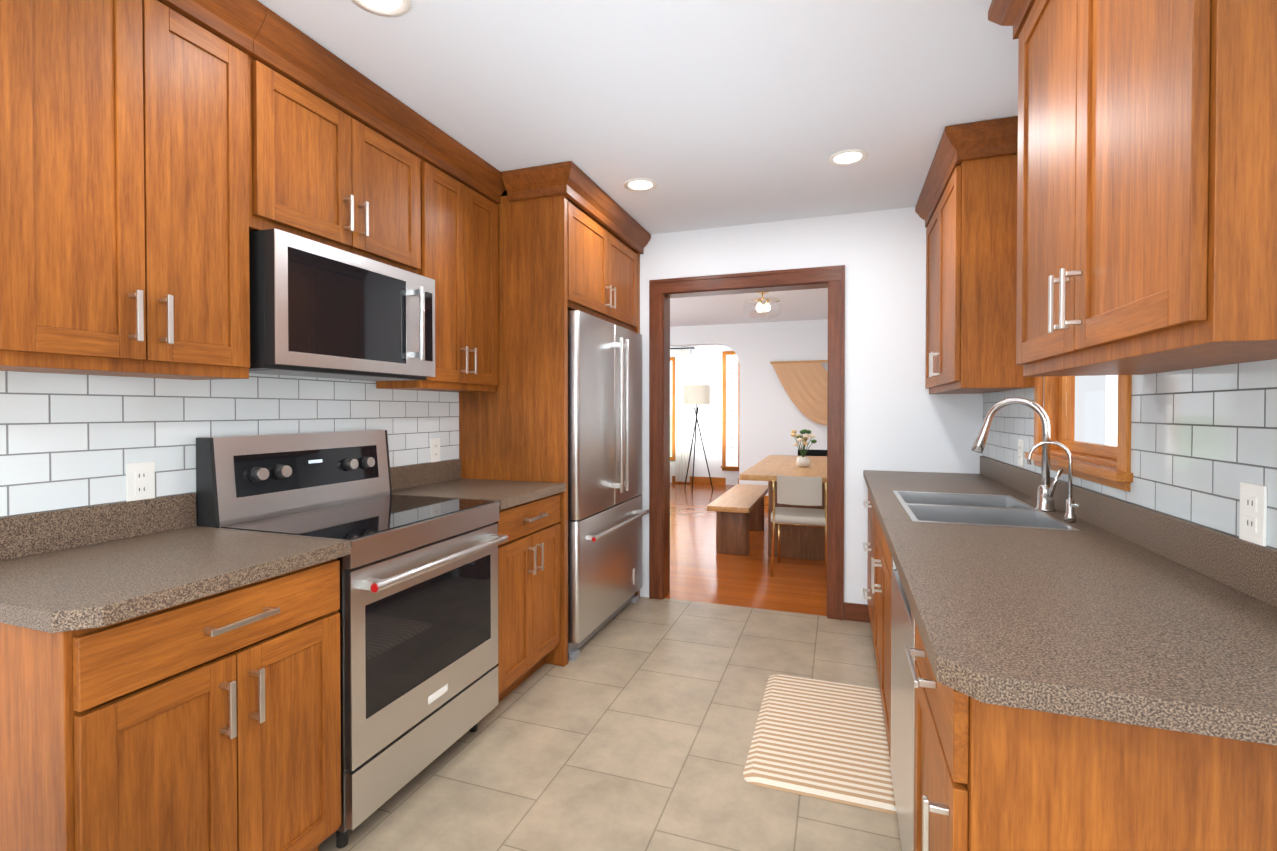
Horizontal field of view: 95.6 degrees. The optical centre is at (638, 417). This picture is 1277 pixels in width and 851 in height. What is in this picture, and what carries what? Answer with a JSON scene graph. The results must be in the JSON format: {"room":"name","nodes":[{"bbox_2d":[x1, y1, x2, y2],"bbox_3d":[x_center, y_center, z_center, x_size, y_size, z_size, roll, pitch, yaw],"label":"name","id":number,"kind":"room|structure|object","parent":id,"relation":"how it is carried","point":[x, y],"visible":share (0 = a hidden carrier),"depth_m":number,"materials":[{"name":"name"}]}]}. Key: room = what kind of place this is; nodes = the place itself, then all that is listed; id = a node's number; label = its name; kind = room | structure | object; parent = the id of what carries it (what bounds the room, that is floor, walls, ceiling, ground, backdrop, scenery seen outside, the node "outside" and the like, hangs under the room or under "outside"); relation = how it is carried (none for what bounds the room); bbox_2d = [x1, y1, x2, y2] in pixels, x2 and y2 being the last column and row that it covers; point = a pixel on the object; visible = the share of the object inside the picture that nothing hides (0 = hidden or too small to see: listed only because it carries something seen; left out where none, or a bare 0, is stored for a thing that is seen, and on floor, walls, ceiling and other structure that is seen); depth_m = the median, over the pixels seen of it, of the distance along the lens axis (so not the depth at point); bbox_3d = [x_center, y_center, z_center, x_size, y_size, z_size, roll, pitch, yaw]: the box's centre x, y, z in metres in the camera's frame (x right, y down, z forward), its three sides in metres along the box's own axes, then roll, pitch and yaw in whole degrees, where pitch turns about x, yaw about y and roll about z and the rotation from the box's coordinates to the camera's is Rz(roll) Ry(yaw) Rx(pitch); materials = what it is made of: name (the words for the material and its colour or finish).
{"room":"kitchen","nodes":[
{"label":"kitchen","id":0,"kind":"room"},
{"bbox_2d":[319,596,901,850],"bbox_3d":[-0.293,1.292,0.907,2.880,0.060,6.010,0,1,19],"label":"floor","id":1,"kind":"structure","parent":0,"point":[632,726],"depth_m":2.13,"materials":[{"name":"beige tile"}]},
{"bbox_2d":[0,558,340,850],"bbox_3d":[-1.187,0.818,1.420,0.642,0.873,0.603,0,1,19],"label":"base cabinet","id":2,"kind":"object","parent":1,"relation":"on","point":[210,722],"visible":0.88,"depth_m":1.22,"materials":[{"name":"brown wood"}]},
{"bbox_2d":[0,493,350,632],"bbox_3d":[-1.196,0.310,1.410,0.633,0.140,0.620,0,1,19],"label":"countertop","id":3,"kind":"structure","parent":2,"relation":"on","point":[80,568],"depth_m":1.39,"materials":[{"name":"stone"}]},
{"bbox_2d":[196,430,508,848],"bbox_3d":[-0.939,0.653,2.053,0.681,1.187,0.743,0,1,19],"label":"range","id":4,"kind":"object","parent":1,"relation":"on","point":[418,610],"visible":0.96,"depth_m":1.90,"materials":[{"name":"silver metal"}]},
{"bbox_2d":[494,493,560,702],"bbox_3d":[-0.744,0.802,2.694,0.642,0.873,0.576,0,1,19],"label":"base cabinet","id":5,"kind":"object","parent":1,"relation":"on","point":[529,595],"visible":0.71,"depth_m":2.56,"materials":[{"name":"brown wood"}]},
{"bbox_2d":[390,459,565,509],"bbox_3d":[-0.751,0.294,2.689,0.633,0.140,0.578,0,1,19],"label":"countertop","id":6,"kind":"structure","parent":5,"relation":"on","point":[441,479],"depth_m":2.69,"materials":[{"name":"stone"}]},
{"bbox_2d":[459,161,650,665],"bbox_3d":[-0.448,0.002,3.452,0.700,2.456,1.222,0,1,19],"label":"cabinet","id":7,"kind":"object","parent":1,"relation":"on","point":[572,236],"visible":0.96,"depth_m":2.94,"materials":[{"name":"brown wood"}]},
{"bbox_2d":[568,310,649,660],"bbox_3d":[-0.409,0.342,3.484,0.720,1.774,1.013,0,1,19],"label":"refrigerator","id":8,"kind":"object","parent":1,"relation":"on","point":[606,512],"visible":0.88,"depth_m":3.20,"materials":[{"name":"silver metal"}]},
{"bbox_2d":[743,674,896,814],"bbox_3d":[0.742,1.236,2.304,0.527,0.015,0.870,0,1,19],"label":"kitchen mat","id":9,"kind":"object","parent":1,"relation":"on","point":[821,739],"visible":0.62,"depth_m":2.18,"materials":[{"name":"beige fabric"}]},
{"bbox_2d":[863,491,875,649],"bbox_3d":[1.519,0.798,3.023,0.642,0.873,0.763,0,1,19],"label":"base cabinet","id":10,"kind":"object","parent":1,"relation":"on","point":[870,596],"visible":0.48,"depth_m":3.06,"materials":[{"name":"brown wood"}]},
{"bbox_2d":[871,510,891,755],"bbox_3d":[1.243,0.808,2.227,0.642,0.873,0.916,0,1,19],"label":"base cabinet","id":11,"kind":"object","parent":1,"relation":"on","point":[881,562],"visible":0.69,"depth_m":2.26,"materials":[{"name":"brown wood"}]},
{"bbox_2d":[863,456,1276,745],"bbox_3d":[1.185,0.302,2.036,0.633,0.140,2.838,0,1,19],"label":"countertop","id":12,"kind":"structure","parent":11,"relation":"on","point":[1113,609],"depth_m":1.05,"materials":[{"name":"stone"}]},
{"bbox_2d":[893,491,1079,530],"bbox_3d":[1.223,0.429,2.150,0.454,0.196,0.749,0,1,19],"label":"double-bowl sink","id":13,"kind":"object","parent":12,"relation":"in","point":[980,509],"visible":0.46,"depth_m":2.15,"materials":[{"name":"silver metal"}]},
{"bbox_2d":[971,397,1062,511],"bbox_3d":[1.386,0.129,2.133,0.250,0.407,0.197,0,1,19],"label":"pull-down faucet","id":14,"kind":"object","parent":12,"relation":"on","point":[1045,496],"visible":1,"depth_m":2.07,"materials":[{"name":"silver metal"}]},
{"bbox_2d":[1027,441,1078,522],"bbox_3d":[1.335,0.206,1.857,0.130,0.260,0.085,0,1,19],"label":"filtered water faucet","id":15,"kind":"object","parent":12,"relation":"on","point":[1069,516],"visible":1,"depth_m":1.86,"materials":[{"name":"silver metal"}]},
{"bbox_2d":[890,558,915,850],"bbox_3d":[0.996,0.820,1.504,0.580,0.867,0.598,0,1,19],"label":"dishwasher","id":16,"kind":"object","parent":1,"relation":"on","point":[902,709],"visible":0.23,"depth_m":1.54,"materials":[{"name":"silver metal"}]},
{"bbox_2d":[904,622,1276,850],"bbox_3d":[0.810,0.824,0.984,0.642,0.873,0.492,0,1,19],"label":"base cabinet","id":17,"kind":"object","parent":1,"relation":"on","point":[990,777],"visible":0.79,"depth_m":0.80,"materials":[{"name":"brown wood"}]},
{"bbox_2d":[257,0,1018,326],"bbox_3d":[0.020,-1.268,4.149,5.000,0.060,12.400,0,1,19],"label":"ceiling","id":18,"kind":"structure","parent":0,"point":[704,114],"depth_m":2.15,"materials":[{"name":"white paint"}]},
{"bbox_2d":[351,0,410,16],"bbox_3d":[-0.743,-1.204,1.652,0.176,0.006,0.176,0,1,19],"label":"recessed light","id":19,"kind":"object","parent":18,"relation":"in","point":[390,8],"visible":1,"depth_m":1.70,"materials":[{"name":"white plastic"}]},
{"bbox_2d":[624,178,656,191],"bbox_3d":[0.010,-1.221,3.042,0.176,0.006,0.176,0,1,19],"label":"recessed light","id":20,"kind":"object","parent":18,"relation":"in","point":[640,184],"visible":1,"depth_m":3.04,"materials":[{"name":"white plastic"}]},
{"bbox_2d":[744,292,780,319],"bbox_3d":[1.229,-1.117,5.742,0.370,0.282,0.370,0,1,19],"label":"light","id":21,"kind":"object","parent":18,"relation":"hanging from","point":[759,308],"visible":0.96,"depth_m":5.71,"materials":[{"name":"gold metal"}]},
{"bbox_2d":[828,149,867,165],"bbox_3d":[0.981,-1.217,2.714,0.176,0.006,0.176,0,1,19],"label":"recessed light","id":22,"kind":"object","parent":18,"relation":"in","point":[848,157],"visible":1,"depth_m":2.71,"materials":[{"name":"white plastic"}]},
{"bbox_2d":[670,345,738,484],"bbox_3d":[1.930,-0.078,9.810,4.500,2.460,0.120,0,1,19],"label":"wall","id":23,"kind":"structure","parent":0,"point":[705,364],"depth_m":10.00,"materials":[{"name":"white paint"}]},
{"bbox_2d":[670,357,674,460],"bbox_3d":[0.368,-0.154,10.309,0.620,1.820,0.073,0,1,19],"label":"living room window","id":24,"kind":"structure","parent":23,"relation":"in","point":[672,408],"depth_m":10.19,"materials":[{"name":"brown wood"}]},
{"bbox_2d":[670,347,694,481],"bbox_3d":[0.508,-0.048,10.179,0.970,2.330,0.118,0,1,19],"label":"curtain","id":25,"kind":"object","parent":23,"relation":"hanging from","point":[682,411],"visible":0.85,"depth_m":10.06,"materials":[{"name":"white fabric"}]},
{"bbox_2d":[672,476,725,484],"bbox_3d":[1.044,1.089,10.061,0.950,0.120,0.014,0,1,19],"label":"baseboard","id":26,"kind":"structure","parent":23,"relation":"attached to","point":[706,480],"depth_m":10.01,"materials":[{"name":"brown wood"}]},
{"bbox_2d":[721,351,738,470],"bbox_3d":[1.595,-0.109,9.867,0.370,2.040,0.103,0,1,19],"label":"living room window","id":27,"kind":"structure","parent":23,"relation":"in","point":[730,438],"depth_m":9.90,"materials":[{"name":"brown wood"}]},
{"bbox_2d":[665,482,826,615],"bbox_3d":[1.007,1.217,7.019,5.000,0.060,6.390,0,1,19],"label":"floor","id":28,"kind":"structure","parent":0,"point":[702,570],"depth_m":4.63,"materials":[{"name":"brown wood"}]},
{"bbox_2d":[683,385,712,492],"bbox_3d":[0.915,0.326,9.171,0.487,1.671,0.495,0,1,19],"label":"tripod floor lamp","id":29,"kind":"object","parent":28,"relation":"on","point":[696,394],"visible":1,"depth_m":9.04,"materials":[{"name":"white fabric"}]},
{"bbox_2d":[707,484,767,554],"bbox_3d":[1.020,0.978,5.682,0.370,0.449,1.580,0,1,19],"label":"bench","id":30,"kind":"object","parent":28,"relation":"on","point":[738,509],"visible":0.94,"depth_m":5.13,"materials":[{"name":"brown wood"}]},
{"bbox_2d":[740,455,826,560],"bbox_3d":[1.639,0.829,5.603,0.970,0.749,2.200,0,1,19],"label":"dining table","id":31,"kind":"object","parent":28,"relation":"on","point":[802,542],"visible":0.5,"depth_m":4.97,"materials":[{"name":"brown wood"}]},
{"bbox_2d":[791,429,816,466],"bbox_3d":[1.530,0.281,5.363,0.237,0.351,0.265,0,1,19],"label":"flower pot","id":32,"kind":"object","parent":31,"relation":"on","point":[802,461],"visible":1,"depth_m":5.33,"materials":[{"name":"beige ceramic"}]},
{"bbox_2d":[771,475,826,581],"bbox_3d":[1.272,0.827,4.534,0.440,0.780,0.520,0,1,19],"label":"dining chair","id":33,"kind":"object","parent":28,"relation":"on","point":[797,490],"visible":0.94,"depth_m":4.35,"materials":[{"name":"beige fabric"}]},
{"bbox_2d":[798,449,826,455],"bbox_3d":[2.059,0.789,6.811,0.420,0.799,0.400,0,1,19],"label":"dining chair","id":34,"kind":"object","parent":28,"relation":"on","point":[816,452],"visible":0.06,"depth_m":6.96,"materials":[{"name":"black plastic"}]},
{"bbox_2d":[670,319,827,495],"bbox_3d":[1.311,-0.056,8.029,4.500,2.460,0.172,0,1,19],"label":"wall","id":35,"kind":"structure","parent":0,"point":[771,416],"depth_m":7.80,"materials":[{"name":"white paint"}]},
{"bbox_2d":[764,496,767,504],"bbox_3d":[2.385,1.120,7.583,2.168,0.120,0.014,0,1,19],"label":"baseboard","id":36,"kind":"structure","parent":35,"relation":"attached to","point":[765,497],"depth_m":7.81,"materials":[{"name":"brown wood"}]},
{"bbox_2d":[770,360,827,424],"bbox_3d":[2.416,-0.324,7.520,1.380,0.842,0.080,0,1,19],"label":"art","id":37,"kind":"object","parent":35,"relation":"hanging from","point":[804,384],"visible":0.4,"depth_m":7.57,"materials":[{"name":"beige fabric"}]},
{"bbox_2d":[640,207,982,618],"bbox_3d":[0.710,-0.004,3.777,2.680,2.460,0.140,0,1,19],"label":"wall","id":38,"kind":"structure","parent":0,"point":[898,416],"depth_m":3.47,"materials":[{"name":"white paint"}]},
{"bbox_2d":[649,265,844,619],"bbox_3d":[0.688,0.152,3.786,1.239,2.148,0.192,0,1,19],"label":"door frame","id":39,"kind":"structure","parent":38,"relation":"attached to","point":[662,292],"depth_m":3.72,"materials":[{"name":"brown wood"}]},
{"bbox_2d":[844,602,869,622],"bbox_3d":[1.320,1.178,3.497,0.151,0.105,0.014,0,1,19],"label":"baseboard","id":40,"kind":"structure","parent":38,"relation":"attached to","point":[856,612],"depth_m":3.49,"materials":[{"name":"brown wood"}]},
{"bbox_2d":[1043,381,1114,468],"bbox_3d":[1.039,0.037,0.491,0.100,2.460,6.130,0,1,19],"label":"wall","id":41,"kind":"structure","parent":0,"point":[1057,456],"depth_m":2.22,"materials":[{"name":"white paint"}]},
{"bbox_2d":[915,116,1033,393],"bbox_3d":[1.611,-0.674,2.840,0.352,1.089,1.015,0,1,19],"label":"upper cabinet","id":42,"kind":"object","parent":41,"relation":"attached to","point":[966,208],"visible":0.88,"depth_m":2.45,"materials":[{"name":"brown wood"}]},
{"bbox_2d":[1025,375,1132,490],"bbox_3d":[1.532,-0.318,1.973,0.144,1.037,0.840,0,1,19],"label":"window","id":43,"kind":"structure","parent":41,"relation":"in","point":[1059,400],"depth_m":2.01,"materials":[{"name":"brown wood"}]},
{"bbox_2d":[982,359,1276,548],"bbox_3d":[1.483,0.031,1.930,0.007,0.404,2.839,0,1,19],"label":"wall tile","id":44,"kind":"structure","parent":41,"relation":"attached to","point":[1203,442],"depth_m":1.32,"materials":[{"name":"white tile"}]},
{"bbox_2d":[1018,439,1023,465],"bbox_3d":[1.698,0.156,2.572,0.007,0.116,0.070,0,1,19],"label":"electrical outlet","id":45,"kind":"object","parent":44,"relation":"attached to","point":[1020,452],"visible":1,"depth_m":2.56,"materials":[{"name":"white plastic"}]},
{"bbox_2d":[1239,482,1266,545],"bbox_3d":[1.195,0.187,1.127,0.007,0.116,0.070,0,1,19],"label":"electrical outlet","id":46,"kind":"object","parent":44,"relation":"attached to","point":[1253,515],"visible":1,"depth_m":1.12,"materials":[{"name":"white plastic"}]},
{"bbox_2d":[988,0,1276,376],"bbox_3d":[1.034,-0.654,1.179,0.352,1.089,1.036,0,1,19],"label":"upper cabinet","id":47,"kind":"object","parent":41,"relation":"attached to","point":[1147,195],"visible":1,"depth_m":0.97,"materials":[{"name":"brown wood"}]},
{"bbox_3d":[-1.586,0.026,1.405,0.100,2.460,6.130,0,1,19],"label":"wall","id":48,"kind":"structure","parent":0,"visible":0},
{"bbox_2d":[0,0,265,379],"bbox_3d":[-1.343,-0.657,1.448,0.309,1.089,0.644,0,1,19],"label":"upper cabinet","id":49,"kind":"object","parent":48,"relation":"attached to","point":[124,207],"visible":1,"depth_m":1.41,"materials":[{"name":"brown wood"}]},
{"bbox_2d":[0,371,458,516],"bbox_3d":[-1.271,0.028,2.147,0.007,0.404,1.940,0,1,19],"label":"wall tile","id":50,"kind":"structure","parent":48,"relation":"attached to","point":[67,441],"depth_m":1.71,"materials":[{"name":"white tile"}]},
{"bbox_2d":[126,462,154,501],"bbox_3d":[-1.432,0.188,1.665,0.007,0.116,0.070,0,1,19],"label":"electrical outlet","id":51,"kind":"object","parent":50,"relation":"attached to","point":[140,481],"visible":1,"depth_m":1.66,"materials":[{"name":"white plastic"}]},
{"bbox_2d":[430,438,439,461],"bbox_3d":[-1.010,0.163,2.879,0.007,0.116,0.070,0,1,19],"label":"electrical outlet","id":52,"kind":"object","parent":50,"relation":"attached to","point":[434,450],"visible":1,"depth_m":2.87,"materials":[{"name":"white plastic"}]},
{"bbox_2d":[247,7,432,274],"bbox_3d":[-1.116,-0.893,2.100,0.309,0.634,0.740,0,1,19],"label":"upper cabinet","id":53,"kind":"object","parent":48,"relation":"attached to","point":[336,144],"visible":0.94,"depth_m":1.97,"materials":[{"name":"brown wood"}]},
{"bbox_2d":[249,228,434,380],"bbox_3d":[-1.083,-0.359,2.106,0.365,0.418,0.721,0,1,19],"label":"over-the-range microwave","id":54,"kind":"object","parent":53,"relation":"attached to","point":[319,310],"visible":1,"depth_m":1.93,"materials":[{"name":"silver metal"}]},
{"bbox_2d":[376,125,504,391],"bbox_3d":[-0.898,-0.673,2.728,0.309,1.089,0.580,0,1,19],"label":"upper cabinet","id":55,"kind":"object","parent":48,"relation":"attached to","point":[462,188],"visible":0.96,"depth_m":2.65,"materials":[{"name":"brown wood"}]},
{"label":"outside","id":56,"kind":"structure","parent":0,"visible":0},
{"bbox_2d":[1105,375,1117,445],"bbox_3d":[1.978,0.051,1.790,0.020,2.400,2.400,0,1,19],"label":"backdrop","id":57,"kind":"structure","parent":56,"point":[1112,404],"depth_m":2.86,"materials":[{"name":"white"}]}
]}

